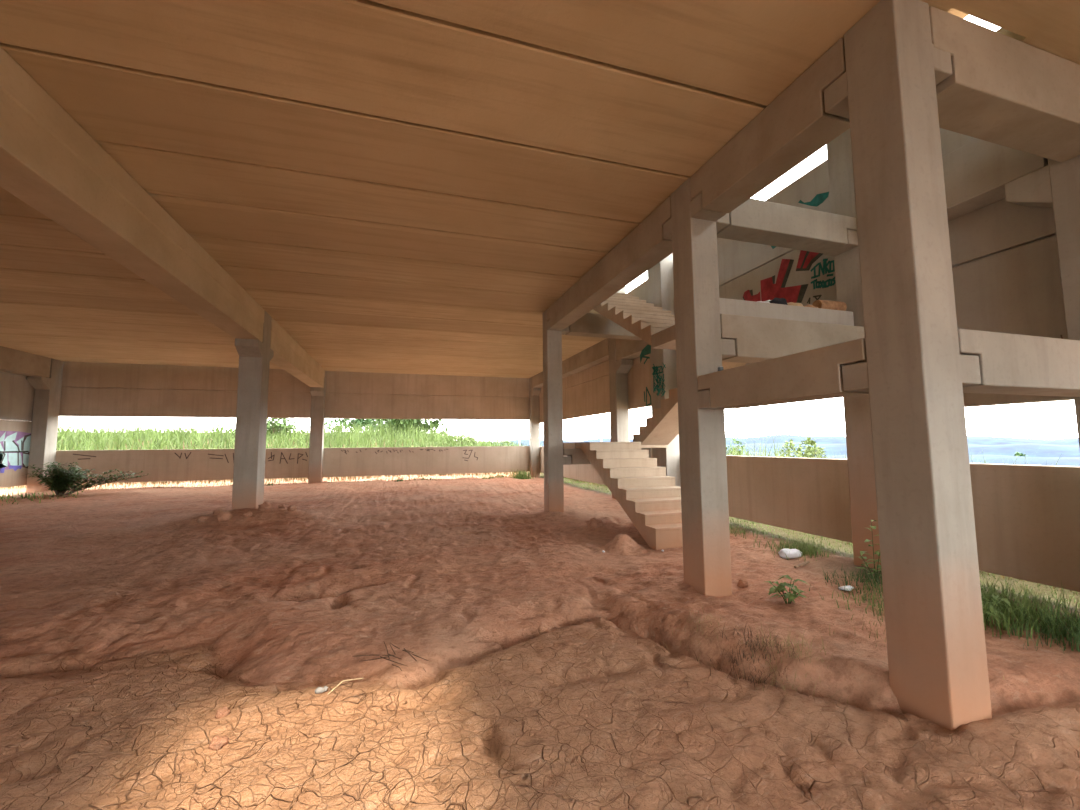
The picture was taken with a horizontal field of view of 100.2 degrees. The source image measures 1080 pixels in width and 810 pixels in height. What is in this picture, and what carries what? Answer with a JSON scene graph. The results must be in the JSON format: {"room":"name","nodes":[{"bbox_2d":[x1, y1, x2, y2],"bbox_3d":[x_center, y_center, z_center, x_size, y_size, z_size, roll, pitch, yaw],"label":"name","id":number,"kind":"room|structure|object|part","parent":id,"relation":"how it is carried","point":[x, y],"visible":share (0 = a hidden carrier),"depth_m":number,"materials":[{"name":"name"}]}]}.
{"room":"unfinished concrete building","nodes":[
{"label":"unfinished concrete building","id":0,"kind":"room"},
{"bbox_2d":[0,371,34,487],"bbox_3d":[-13.881,-1.562,2.393,0.210,6.350,29.882,1,-5,-17],"label":"wall","id":1,"kind":"structure","parent":0,"point":[17,394],"depth_m":15.36,"materials":[{"name":"concrete"}]},
{"bbox_3d":[-13.886,0.481,2.167,0.140,2.240,29.800,1,-5,-17],"label":"panel","id":2,"kind":"part","parent":1,"relation":"part of","materials":[{"name":"paint"}]},
{"bbox_3d":[-13.834,-1.410,2.351,0.140,1.551,29.800,1,-5,-17],"label":"panel","id":3,"kind":"part","parent":1,"relation":"part of","materials":[{"name":"concrete"}]},
{"bbox_2d":[55,361,529,483],"bbox_3d":[-9.236,0.656,19.393,19.300,4.830,0.144,1,-5,-17],"label":"wall","id":4,"kind":"structure","parent":0,"point":[93,389],"depth_m":18.96,"materials":[{"name":"concrete"}]},
{"bbox_3d":[-13.952,2.363,17.782,9.400,1.230,0.140,1,-5,-17],"label":"panel","id":5,"kind":"part","parent":4,"relation":"part of","materials":[{"name":"concrete"}]},
{"bbox_3d":[-13.972,-0.078,17.992,9.400,1.130,0.140,1,-5,-17],"label":"panel","id":6,"kind":"part","parent":4,"relation":"part of","materials":[{"name":"concrete"}]},
{"bbox_3d":[-13.981,-1.221,18.091,9.400,1.235,0.140,1,-5,-17],"label":"panel","id":7,"kind":"part","parent":4,"relation":"part of","materials":[{"name":"concrete"}]},
{"bbox_3d":[-4.722,2.532,20.628,9.880,1.230,0.140,1,-5,-17],"label":"panel","id":8,"kind":"part","parent":4,"relation":"part of","materials":[{"name":"concrete"}]},
{"bbox_3d":[-4.752,-1.052,20.937,9.880,1.235,0.140,1,-5,-17],"label":"panel","id":9,"kind":"part","parent":4,"relation":"part of","materials":[{"name":"concrete"}]},
{"bbox_3d":[-4.742,0.091,20.838,9.880,1.130,0.140,1,-5,-17],"label":"panel","id":10,"kind":"part","parent":4,"relation":"part of","materials":[{"name":"concrete"}]},
{"bbox_2d":[0,433,1079,809],"bbox_3d":[31.429,21.588,50.710,233.984,38.569,163.872,1,-5,-17],"label":"ground","id":11,"kind":"structure","parent":0,"point":[127,620],"depth_m":3.63,"materials":[{"name":"red soil"}]},
{"bbox_2d":[26,358,63,492],"bbox_3d":[-17.785,0.830,16.084,0.420,5.505,0.990,1,-5,-17],"label":"concrete column","id":12,"kind":"structure","parent":11,"relation":"on","point":[44,431],"depth_m":16.08,"materials":[{"name":"beige concrete"}]},
{"bbox_2d":[0,486,121,504],"bbox_3d":[-16.406,2.780,13.447,4.236,0.308,5.417,1,-5,-17],"label":"grass tuft","id":13,"kind":"object","parent":11,"relation":"on","point":[2,495],"visible":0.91,"depth_m":13.99,"materials":[{"name":"green plant"}]},
{"bbox_2d":[23,462,149,494],"bbox_3d":[-15.202,2.479,15.248,3.545,1.127,1.386,1,-5,-17],"label":"shrub","id":14,"kind":"object","parent":11,"relation":"on","point":[59,482],"visible":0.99,"depth_m":14.94,"materials":[{"name":"green plant"}]},
{"bbox_2d":[196,515,208,522],"bbox_3d":[-7.103,2.417,9.511,0.214,0.183,0.193,4,-7,-44],"label":"clod","id":15,"kind":"object","parent":11,"relation":"on","point":[203,518],"visible":0.94,"depth_m":9.46,"materials":[{"name":"brown soil"}]},
{"bbox_2d":[213,508,222,514],"bbox_3d":[-6.997,2.319,9.821,0.206,0.141,0.163,1,-5,-17],"label":"clod","id":16,"kind":"object","parent":11,"relation":"on","point":[216,511],"visible":0.91,"depth_m":9.77,"materials":[{"name":"brown soil"}]},
{"bbox_2d":[208,735,229,749],"bbox_3d":[-1.950,2.046,2.734,0.084,0.074,0.087,-1,-5,9],"label":"clod","id":17,"kind":"object","parent":11,"relation":"on","point":[217,742],"visible":1,"depth_m":2.72,"materials":[{"name":"orange soil"}]},
{"bbox_2d":[214,706,229,718],"bbox_3d":[-2.151,2.087,3.061,0.087,0.071,0.068,2,-6,-28],"label":"clod","id":18,"kind":"object","parent":11,"relation":"on","point":[224,711],"visible":0.94,"depth_m":3.04,"materials":[{"name":"orange soil"}]},
{"bbox_2d":[217,511,231,521],"bbox_3d":[-6.631,2.348,9.506,0.281,0.233,0.244,1,-5,-17],"label":"clod","id":19,"kind":"object","parent":11,"relation":"on","point":[223,516],"visible":0.99,"depth_m":9.44,"materials":[{"name":"brown soil"}]},
{"bbox_2d":[243,511,251,516],"bbox_3d":[-6.289,2.343,9.711,0.187,0.134,0.164,1,-5,-17],"label":"clod","id":20,"kind":"object","parent":11,"relation":"on","point":[247,513],"visible":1,"depth_m":9.68,"materials":[{"name":"brown soil"}]},
{"bbox_2d":[232,311,273,509],"bbox_3d":[-6.781,0.364,10.632,0.480,5.184,1.280,1,-5,-17],"label":"concrete column","id":21,"kind":"structure","parent":11,"relation":"on","point":[255,356],"depth_m":10.37,"materials":[{"name":"beige concrete"}]},
{"bbox_2d":[257,502,270,510],"bbox_3d":[-6.124,2.269,10.025,0.270,0.234,0.229,1,-5,-17],"label":"clod","id":22,"kind":"object","parent":11,"relation":"on","point":[265,506],"visible":0.85,"depth_m":9.98,"materials":[{"name":"brown soil"}]},
{"bbox_2d":[232,418,303,436],"bbox_3d":[-21.406,2.286,36.012,5.715,3.629,4.492,4,-7,-42],"label":"tree","id":23,"kind":"object","parent":11,"relation":"on","point":[283,423],"visible":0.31,"depth_m":35.79,"materials":[{"name":"green plant"}]},
{"bbox_2d":[4,439,543,488],"bbox_3d":[-11.062,2.526,22.124,24.822,2.237,6.643,1,-5,-17],"label":"dry grass","id":24,"kind":"structure","parent":11,"relation":"on","point":[505,473],"depth_m":20.39,"materials":[{"name":"beige plant"}]},
{"bbox_2d":[278,504,285,508],"bbox_3d":[-5.894,2.325,10.305,0.148,0.120,0.123,0,-5,-1],"label":"clod","id":25,"kind":"object","parent":11,"relation":"on","point":[282,506],"visible":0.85,"depth_m":10.28,"materials":[{"name":"brown soil"}]},
{"bbox_2d":[287,505,295,510],"bbox_3d":[-5.579,2.326,10.146,0.186,0.168,0.174,1,-5,-17],"label":"clod","id":26,"kind":"object","parent":11,"relation":"on","point":[291,507],"visible":0.94,"depth_m":10.10,"materials":[{"name":"brown soil"}]},
{"bbox_2d":[70,473,514,489],"bbox_3d":[-9.175,3.217,19.338,17.802,0.369,1.624,1,-5,-17],"label":"grass","id":27,"kind":"structure","parent":11,"relation":"on","point":[293,482],"depth_m":18.49,"materials":[{"name":"plant"}]},
{"bbox_2d":[56,416,543,450],"bbox_3d":[-19.911,2.070,31.184,49.780,5.023,24.953,1,-5,-17],"label":"grass","id":28,"kind":"structure","parent":11,"relation":"on","point":[79,439],"depth_m":30.72,"materials":[{"name":"green plant"}]},
{"bbox_2d":[308,371,325,482],"bbox_3d":[-9.330,1.107,18.854,0.480,5.213,0.700,1,-5,-17],"label":"concrete column","id":29,"kind":"structure","parent":11,"relation":"on","point":[317,417],"depth_m":18.78,"materials":[{"name":"grey concrete"}]},
{"bbox_2d":[315,686,327,693],"bbox_3d":[-1.604,2.091,3.312,0.090,0.044,0.049,1,-5,-17],"label":"stone","id":30,"kind":"object","parent":11,"relation":"on","point":[319,690],"visible":1,"depth_m":3.30,"materials":[{"name":"white stone"}]},
{"bbox_2d":[328,678,362,693],"bbox_3d":[-1.470,2.098,3.406,0.039,0.040,0.283,-4,-6,38],"label":"stalk","id":31,"kind":"object","parent":11,"relation":"on","point":[357,678],"visible":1,"depth_m":3.40,"materials":[{"name":"beige plant"}]},
{"bbox_2d":[324,418,392,431],"bbox_3d":[-22.381,2.361,57.381,11.637,4.203,6.861,4,-7,-42],"label":"tree","id":32,"kind":"object","parent":11,"relation":"on","point":[356,421],"visible":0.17,"depth_m":55.14,"materials":[{"name":"green plant"}]},
{"bbox_2d":[359,642,427,677],"bbox_3d":[-1.230,2.106,3.745,0.642,0.134,0.274,-3,-5,23],"label":"dry twigs","id":33,"kind":"object","parent":11,"relation":"on","point":[405,650],"visible":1,"depth_m":3.77,"materials":[{"name":"brown wood"}]},
{"bbox_2d":[371,419,446,436],"bbox_3d":[-12.253,1.778,41.521,5.908,4.658,8.677,-2,-5,18],"label":"tree","id":34,"kind":"object","parent":11,"relation":"on","point":[416,422],"visible":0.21,"depth_m":40.82,"materials":[{"name":"green plant"}]},
{"bbox_2d":[429,435,510,446],"bbox_3d":[-5.514,3.462,34.245,6.469,2.451,4.609,4,-7,-44],"label":"bush","id":35,"kind":"object","parent":11,"relation":"on","point":[472,438],"visible":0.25,"depth_m":33.48,"materials":[{"name":"green plant"}]},
{"bbox_2d":[473,474,512,478],"bbox_3d":[-2.133,3.315,21.005,2.039,0.278,2.316,1,-5,-17],"label":"grass tuft","id":36,"kind":"object","parent":11,"relation":"on","point":[489,477],"visible":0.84,"depth_m":20.80,"materials":[{"name":"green plant"}]},
{"bbox_2d":[509,468,535,478],"bbox_3d":[-0.804,3.103,20.457,1.370,0.580,1.362,0,-5,-2],"label":"grass tuft","id":37,"kind":"object","parent":11,"relation":"on","point":[520,475],"visible":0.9,"depth_m":20.35,"materials":[{"name":"green plant"}]},
{"bbox_2d":[529,377,540,476],"bbox_3d":[-0.223,1.174,21.681,0.390,5.516,0.680,1,-5,-17],"label":"concrete column","id":38,"kind":"structure","parent":11,"relation":"on","point":[534,392],"depth_m":21.62,"materials":[{"name":"grey concrete"}]},
{"bbox_2d":[542,310,570,512],"bbox_3d":[0.434,0.350,10.673,0.570,5.267,0.560,1,-5,-17],"label":"concrete column","id":39,"kind":"structure","parent":11,"relation":"on","point":[554,460],"depth_m":10.59,"materials":[{"name":"beige concrete"}]},
{"bbox_2d":[563,448,651,464],"bbox_3d":[1.615,1.243,11.066,2.326,0.375,0.360,1,-5,-17],"label":"concrete beam","id":40,"kind":"structure","parent":39,"relation":"attached to","point":[577,455],"depth_m":10.66,"materials":[{"name":"grey concrete"}]},
{"bbox_2d":[585,517,598,528],"bbox_3d":[1.029,2.328,8.829,0.250,0.256,0.252,1,-5,-17],"label":"clod","id":41,"kind":"object","parent":11,"relation":"on","point":[592,523],"visible":0.95,"depth_m":8.75,"materials":[{"name":"brown soil"}]},
{"bbox_2d":[608,287,632,498],"bbox_3d":[2.395,-0.354,13.282,0.390,7.215,0.790,1,-5,-17],"label":"concrete column","id":42,"kind":"structure","parent":11,"relation":"on","point":[618,370],"depth_m":13.23,"materials":[{"name":"beige concrete"}]},
{"bbox_2d":[640,253,680,486],"bbox_3d":[2.837,-0.520,11.318,0.708,7.229,1.091,1,-5,-17],"label":"concrete column","id":43,"kind":"structure","parent":11,"relation":"on","point":[663,368],"depth_m":10.99,"materials":[{"name":"beige concrete"}]},
{"bbox_2d":[653,606,726,659],"bbox_3d":[1.399,2.126,4.039,0.690,0.531,0.638,1,-5,-17],"label":"dry roots","id":44,"kind":"object","parent":11,"relation":"on","point":[702,606],"visible":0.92,"depth_m":4.04},
{"bbox_2d":[663,178,734,596],"bbox_3d":[2.036,-0.036,5.499,0.570,5.412,0.800,1,-5,-17],"label":"concrete column","id":45,"kind":"structure","parent":11,"relation":"on","point":[692,229],"depth_m":5.34,"materials":[{"name":"beige concrete"}]},
{"bbox_2d":[717,198,856,253],"bbox_3d":[3.228,-2.396,6.051,2.326,0.400,0.350,1,-5,-17],"label":"concrete beam","id":46,"kind":"structure","parent":45,"relation":"attached to","point":[757,221],"depth_m":5.92,"materials":[{"name":"beige concrete"}]},
{"bbox_2d":[720,314,864,362],"bbox_3d":[3.241,-0.810,5.915,2.326,0.515,0.350,1,-5,-17],"label":"concrete beam","id":47,"kind":"structure","parent":45,"relation":"attached to","point":[757,339],"depth_m":5.66,"materials":[{"name":"beige concrete"}]},
{"bbox_2d":[563,292,853,549],"bbox_3d":[2.394,-0.096,8.584,2.310,5.425,5.810,1,-5,-17],"label":"staircase","id":48,"kind":"structure","parent":11,"relation":"on","point":[651,499],"depth_m":8.46,"materials":[{"name":"concrete"}]},
{"bbox_2d":[769,297,787,304],"bbox_3d":[3.201,-1.357,6.065,0.270,0.166,0.192,1,-5,-17],"label":"cloth","id":49,"kind":"object","parent":48,"relation":"on","point":[775,300],"visible":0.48,"depth_m":5.99,"materials":[{"name":"black fabric"}]},
{"bbox_2d":[787,302,803,306],"bbox_3d":[3.429,-1.330,6.132,0.328,0.122,0.171,1,-5,-17],"label":"cloth","id":50,"kind":"object","parent":48,"relation":"on","point":[790,303],"visible":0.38,"depth_m":6.06,"materials":[{"name":"beige fabric"}]},
{"bbox_2d":[812,300,846,310],"bbox_3d":[4.038,-1.371,6.301,0.443,0.170,0.184,1,-5,-17],"label":"rolled mat","id":51,"kind":"object","parent":48,"relation":"on","point":[824,304],"visible":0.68,"depth_m":6.23,"materials":[{"name":"brown fabric"}]},
{"bbox_2d":[726,438,749,455],"bbox_3d":[15.993,5.011,37.024,3.019,4.596,3.112,1,-5,-17],"label":"bush","id":52,"kind":"object","parent":11,"relation":"on","point":[733,439],"visible":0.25,"depth_m":37.01,"materials":[{"name":"green plant"}]},
{"bbox_2d":[737,579,748,587],"bbox_3d":[2.396,2.108,5.340,0.114,0.096,0.120,-5,-7,41],"label":"clod","id":53,"kind":"object","parent":11,"relation":"on","point":[742,583],"visible":1,"depth_m":5.31,"materials":[{"name":"brown soil"}]},
{"bbox_2d":[729,523,765,538],"bbox_3d":[3.359,2.303,8.451,1.678,0.250,1.476,1,-5,-17],"label":"clump","id":54,"kind":"object","parent":11,"relation":"on","point":[730,526],"visible":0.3,"depth_m":8.32,"materials":[{"name":"green plant"}]},
{"bbox_2d":[692,622,821,695],"bbox_3d":[1.614,2.036,3.549,0.883,0.434,0.798,0,-5,-4],"label":"dry grass","id":55,"kind":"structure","parent":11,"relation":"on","point":[750,645],"depth_m":3.62,"materials":[{"name":"brown plant"}]},
{"bbox_2d":[765,575,808,603],"bbox_3d":[2.626,1.985,4.835,0.480,0.303,0.429,-1,-5,8],"label":"young plant","id":56,"kind":"object","parent":11,"relation":"on","point":[791,596],"visible":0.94,"depth_m":4.77,"materials":[{"name":"green plant"}]},
{"bbox_3d":[2.611,1.989,4.823,0.268,0.292,0.192,-2,-5,12],"label":"stem","id":57,"kind":"part","parent":56,"relation":"part of","materials":[{"name":"green plant"}]},
{"bbox_2d":[778,548,801,558],"bbox_3d":[3.709,2.198,6.680,0.420,0.144,0.229,1,-5,-17],"label":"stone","id":58,"kind":"object","parent":11,"relation":"on","point":[794,553],"visible":0.94,"depth_m":6.60,"materials":[{"name":"white stone"}]},
{"bbox_2d":[736,618,853,703],"bbox_3d":[1.917,2.016,3.501,0.957,0.427,0.957,1,-5,-17],"label":"dry roots","id":59,"kind":"object","parent":11,"relation":"on","point":[788,640],"visible":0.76,"depth_m":3.55},
{"bbox_2d":[755,533,846,560],"bbox_3d":[3.970,2.155,6.950,1.234,0.283,1.174,-2,-5,14],"label":"clump","id":60,"kind":"object","parent":11,"relation":"on","point":[804,549],"visible":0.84,"depth_m":6.89,"materials":[{"name":"green plant"}]},
{"bbox_2d":[776,437,827,457],"bbox_3d":[14.739,3.505,24.955,4.838,3.472,3.726,0,-5,-7],"label":"bush","id":61,"kind":"object","parent":11,"relation":"on","point":[808,441],"visible":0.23,"depth_m":24.20,"materials":[{"name":"green plant"}]},
{"bbox_2d":[794,561,809,568],"bbox_3d":[3.535,2.150,6.090,0.454,0.036,0.036,4,-6,-39],"label":"stick","id":62,"kind":"object","parent":11,"relation":"on","point":[807,562],"visible":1,"depth_m":6.04,"materials":[{"name":"brown wood"}]},
{"bbox_2d":[540,475,1079,612],"bbox_3d":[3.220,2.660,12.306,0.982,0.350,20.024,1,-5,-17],"label":"grass","id":63,"kind":"structure","parent":11,"relation":"on","point":[578,482],"depth_m":7.52,"materials":[{"name":"green plant"}]},
{"bbox_2d":[809,565,883,600],"bbox_3d":[3.804,2.015,5.248,1.486,0.271,1.194,-1,-5,5],"label":"weed patch","id":64,"kind":"object","parent":11,"relation":"on","point":[865,570],"visible":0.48,"depth_m":5.29,"materials":[{"name":"green plant"}]},
{"bbox_2d":[839,585,853,590],"bbox_3d":[3.501,2.092,5.157,0.192,0.046,0.112,1,-5,-17],"label":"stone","id":65,"kind":"object","parent":11,"relation":"on","point":[848,587],"visible":0.9,"depth_m":5.13,"materials":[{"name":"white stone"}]},
{"bbox_2d":[820,579,883,624],"bbox_3d":[3.552,1.990,4.621,1.350,0.256,1.157,1,-5,-17],"label":"weed patch","id":66,"kind":"object","parent":11,"relation":"on","point":[875,592],"visible":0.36,"depth_m":4.74,"materials":[{"name":"green plant"}]},
{"bbox_2d":[824,128,881,570],"bbox_3d":[4.475,-0.955,6.231,0.590,7.261,0.600,1,-5,-17],"label":"concrete column","id":67,"kind":"structure","parent":11,"relation":"on","point":[859,445],"depth_m":6.25,"materials":[{"name":"beige concrete"}]},
{"bbox_2d":[854,520,881,581],"bbox_3d":[3.966,1.731,5.351,0.454,0.750,0.313,0,-5,-2],"label":"weed","id":68,"kind":"object","parent":11,"relation":"on","point":[871,526],"visible":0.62,"depth_m":5.32,"materials":[{"name":"green plant"}]},
{"bbox_2d":[725,420,1079,465],"bbox_3d":[11.988,2.678,19.246,12.754,4.124,27.876,1,-5,-19],"label":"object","id":69,"kind":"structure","parent":11,"relation":"on","point":[760,447],"depth_m":18.20,"materials":[{"name":"green plant"}]},
{"bbox_2d":[824,0,991,730],"bbox_3d":[2.709,-0.157,3.323,0.570,5.555,0.580,1,-5,-17],"label":"concrete column","id":70,"kind":"structure","parent":11,"relation":"on","point":[914,374],"depth_m":3.10,"materials":[{"name":"beige concrete"}]},
{"bbox_2d":[698,338,868,408],"bbox_3d":[2.292,-0.222,4.340,0.370,0.390,1.966,1,-5,-17],"label":"concrete beam","id":71,"kind":"structure","parent":70,"relation":"attached to","point":[814,374],"depth_m":4.02,"materials":[{"name":"beige concrete"}]},
{"bbox_2d":[929,6,1079,161],"bbox_3d":[3.922,-2.623,3.812,2.326,0.556,0.380,1,-5,-17],"label":"concrete beam","id":72,"kind":"structure","parent":70,"relation":"attached to","point":[1001,89],"depth_m":3.62,"materials":[{"name":"beige concrete"}]},
{"bbox_2d":[957,329,1079,396],"bbox_3d":[3.942,-0.298,3.612,2.326,0.390,0.380,1,-5,-17],"label":"concrete beam","id":73,"kind":"structure","parent":70,"relation":"attached to","point":[1013,364],"depth_m":3.30,"materials":[{"name":"beige concrete"}]},
{"bbox_2d":[833,615,1003,679],"bbox_3d":[3.092,1.968,3.821,1.067,0.167,0.820,-4,-6,37],"label":"weed patch","id":74,"kind":"object","parent":11,"relation":"on","point":[863,615],"visible":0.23,"depth_m":3.94,"materials":[{"name":"plant"}]},
{"bbox_2d":[881,570,1079,639],"bbox_3d":[4.458,1.864,4.350,1.688,0.436,1.670,1,-5,-17],"label":"clump","id":75,"kind":"object","parent":11,"relation":"on","point":[1015,610],"visible":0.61,"depth_m":4.16,"materials":[{"name":"green plant"}]},
{"bbox_2d":[982,595,1010,623],"bbox_3d":[4.145,1.903,4.226,0.505,0.341,0.414,0,-5,0],"label":"leafy weed","id":76,"kind":"object","parent":11,"relation":"on","point":[990,607],"visible":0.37,"depth_m":4.17,"materials":[{"name":"green plant"}]},
{"bbox_3d":[4.154,1.915,4.246,0.384,0.321,0.214,-1,-5,5],"label":"stem","id":77,"kind":"part","parent":76,"relation":"part of","materials":[{"name":"green plant"}]},
{"bbox_2d":[996,587,1079,651],"bbox_3d":[4.676,1.897,3.830,1.641,0.395,1.392,1,-5,-17],"label":"clump","id":78,"kind":"object","parent":11,"relation":"on","point":[1076,639],"visible":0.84,"depth_m":3.86,"materials":[{"name":"green plant"}]},
{"bbox_2d":[1004,155,1079,448],"bbox_3d":[5.180,-0.184,4.238,0.390,5.384,0.780,1,-5,-17],"label":"concrete column","id":79,"kind":"structure","parent":11,"relation":"on","point":[1056,185],"depth_m":4.29,"materials":[{"name":"beige concrete"}]},
{"bbox_2d":[942,139,1047,220],"bbox_3d":[4.876,-2.586,5.402,0.370,0.640,1.826,1,-5,-17],"label":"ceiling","id":80,"kind":"structure","parent":79,"relation":"on","point":[976,173],"depth_m":4.98,"materials":[{"name":"beige concrete"}]},
{"bbox_2d":[0,0,1079,377],"bbox_3d":[-4.561,-2.864,5.338,18.370,0.303,29.832,1,-5,-17],"label":"ceiling","id":81,"kind":"structure","parent":0,"point":[401,186],"depth_m":4.79,"materials":[{"name":"brown wood"}]},
{"bbox_2d":[0,346,50,377],"bbox_3d":[-13.464,-2.681,2.263,0.430,0.950,29.176,1,-5,-17],"label":"concrete beam","id":82,"kind":"structure","parent":81,"relation":"attached to","point":[13,361],"depth_m":15.08,"materials":[{"name":"beige concrete"}]},
{"bbox_2d":[0,46,264,341],"bbox_3d":[-3.775,-2.687,1.064,0.504,0.778,19.800,1,-5,-17],"label":"concrete beam","id":83,"kind":"structure","parent":81,"relation":"attached to","point":[49,162],"depth_m":4.90,"materials":[{"name":"beige concrete"}]},
{"bbox_2d":[270,318,324,387],"bbox_3d":[-8.106,-1.449,15.036,0.504,0.778,8.160,1,-5,-17],"label":"concrete beam","id":84,"kind":"structure","parent":81,"relation":"attached to","point":[288,354],"depth_m":13.82,"materials":[{"name":"beige concrete"}]},
{"bbox_2d":[532,338,608,387],"bbox_3d":[1.020,-1.552,17.811,0.390,0.770,8.376,1,-5,-17],"label":"concrete beam","id":85,"kind":"structure","parent":81,"relation":"attached to","point":[598,353],"depth_m":15.76,"materials":[{"name":"beige concrete"}]},
{"bbox_2d":[565,313,641,339],"bbox_3d":[1.589,-1.982,11.343,2.326,0.508,0.360,1,-5,-17],"label":"concrete beam","id":86,"kind":"structure","parent":81,"relation":"attached to","point":[590,324],"depth_m":11.13,"materials":[{"name":"beige concrete"}]},
{"bbox_2d":[547,196,672,328],"bbox_3d":[1.102,-2.238,8.320,0.370,0.508,5.126,1,-5,-17],"label":"concrete beam","id":87,"kind":"structure","parent":81,"relation":"attached to","point":[644,247],"depth_m":7.37,"materials":[{"name":"beige concrete"}]},
{"bbox_2d":[616,339,649,360],"bbox_3d":[2.679,-1.891,12.451,0.390,1.040,1.836,1,-5,-17],"label":"concrete beam","id":88,"kind":"structure","parent":81,"relation":"attached to","point":[628,349],"depth_m":12.57,"materials":[{"name":"beige concrete"}]},
{"bbox_2d":[690,38,849,212],"bbox_3d":[2.273,-2.573,4.542,0.370,0.508,1.966,1,-5,-17],"label":"concrete beam","id":89,"kind":"structure","parent":81,"relation":"attached to","point":[795,125],"depth_m":4.26,"materials":[{"name":"beige concrete"}]},
{"bbox_2d":[539,128,1079,591],"bbox_3d":[4.339,-0.846,7.961,0.147,5.980,29.850,1,-5,-17],"label":"wall","id":90,"kind":"structure","parent":0,"point":[1005,260],"depth_m":5.30,"materials":[{"name":"concrete"}]},
{"bbox_3d":[1.296,2.252,17.659,0.140,1.240,9.070,1,-5,-17],"label":"panel","id":91,"kind":"part","parent":90,"relation":"part of","materials":[{"name":"concrete"}]},
{"bbox_3d":[1.266,-1.334,17.968,0.140,1.280,9.070,1,-5,-17],"label":"panel","id":92,"kind":"part","parent":90,"relation":"part of","materials":[{"name":"concrete"}]},
{"bbox_3d":[1.276,-0.109,17.862,0.140,1.260,9.070,1,-5,-17],"label":"panel","id":93,"kind":"part","parent":90,"relation":"part of","materials":[{"name":"concrete"}]},
{"bbox_3d":[2.955,-2.898,12.583,0.140,1.076,2.400,1,-5,-17],"label":"panel","id":94,"kind":"part","parent":90,"relation":"part of","materials":[{"name":"concrete"}]},
{"bbox_3d":[2.974,-0.564,12.383,0.140,1.200,2.400,1,-5,-17],"label":"panel","id":95,"kind":"part","parent":90,"relation":"part of","materials":[{"name":"concrete"}]},
{"bbox_3d":[2.965,-1.762,12.486,0.140,1.196,2.400,1,-5,-17],"label":"panel","id":96,"kind":"part","parent":90,"relation":"part of","materials":[{"name":"concrete"}]},
{"bbox_3d":[4.053,-3.162,9.039,0.140,1.175,5.000,1,-5,-17],"label":"panel","id":97,"kind":"part","parent":90,"relation":"part of","materials":[{"name":"concrete"}]},
{"bbox_3d":[4.062,-2.009,8.939,0.140,1.220,5.000,1,-5,-17],"label":"panel","id":98,"kind":"part","parent":90,"relation":"part of","materials":[{"name":"concrete"}]},
{"bbox_3d":[4.437,1.499,7.517,0.140,1.230,7.336,1,-5,-17],"label":"panel","id":99,"kind":"part","parent":90,"relation":"part of","materials":[{"name":"concrete"}]},
{"bbox_3d":[5.136,-3.472,5.546,0.140,1.175,2.300,1,-5,-17],"label":"panel","id":100,"kind":"part","parent":90,"relation":"part of","materials":[{"name":"concrete"}]},
{"bbox_3d":[5.145,-2.319,5.446,0.140,1.220,2.300,1,-5,-17],"label":"panel","id":101,"kind":"part","parent":90,"relation":"part of","materials":[{"name":"concrete"}]},
{"bbox_3d":[5.157,-0.869,5.322,0.140,1.760,2.300,1,-5,-17],"label":"panel","id":102,"kind":"part","parent":90,"relation":"part of","materials":[{"name":"concrete"}]},
{"bbox_2d":[948,8,967,18],"bbox_3d":[-4.935,-4.705,5.507,19.250,0.200,30.000,1,-5,-17],"label":"ceiling","id":103,"kind":"structure","parent":0,"point":[953,11],"depth_m":5.42,"materials":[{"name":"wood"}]},
{"label":"outside","id":104,"kind":"structure","parent":0,"visible":0},
{"bbox_2d":[485,434,1079,465],"bbox_3d":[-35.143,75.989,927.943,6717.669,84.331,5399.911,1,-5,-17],"label":"hills","id":105,"kind":"structure","parent":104,"point":[996,449],"depth_m":1134.58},
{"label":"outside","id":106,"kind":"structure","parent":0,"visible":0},
{"bbox_3d":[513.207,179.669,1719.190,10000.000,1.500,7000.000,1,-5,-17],"label":"ground","id":107,"kind":"structure","parent":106,"visible":0},
{"bbox_2d":[1013,452,1027,456],"bbox_3d":[688.731,77.247,649.319,22.683,19.688,19.878,1,-5,-17],"label":"tree","id":108,"kind":"object","parent":107,"relation":"on","point":[1018,453],"visible":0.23,"depth_m":648.12,"materials":[{"name":"green plant"}]}
]}

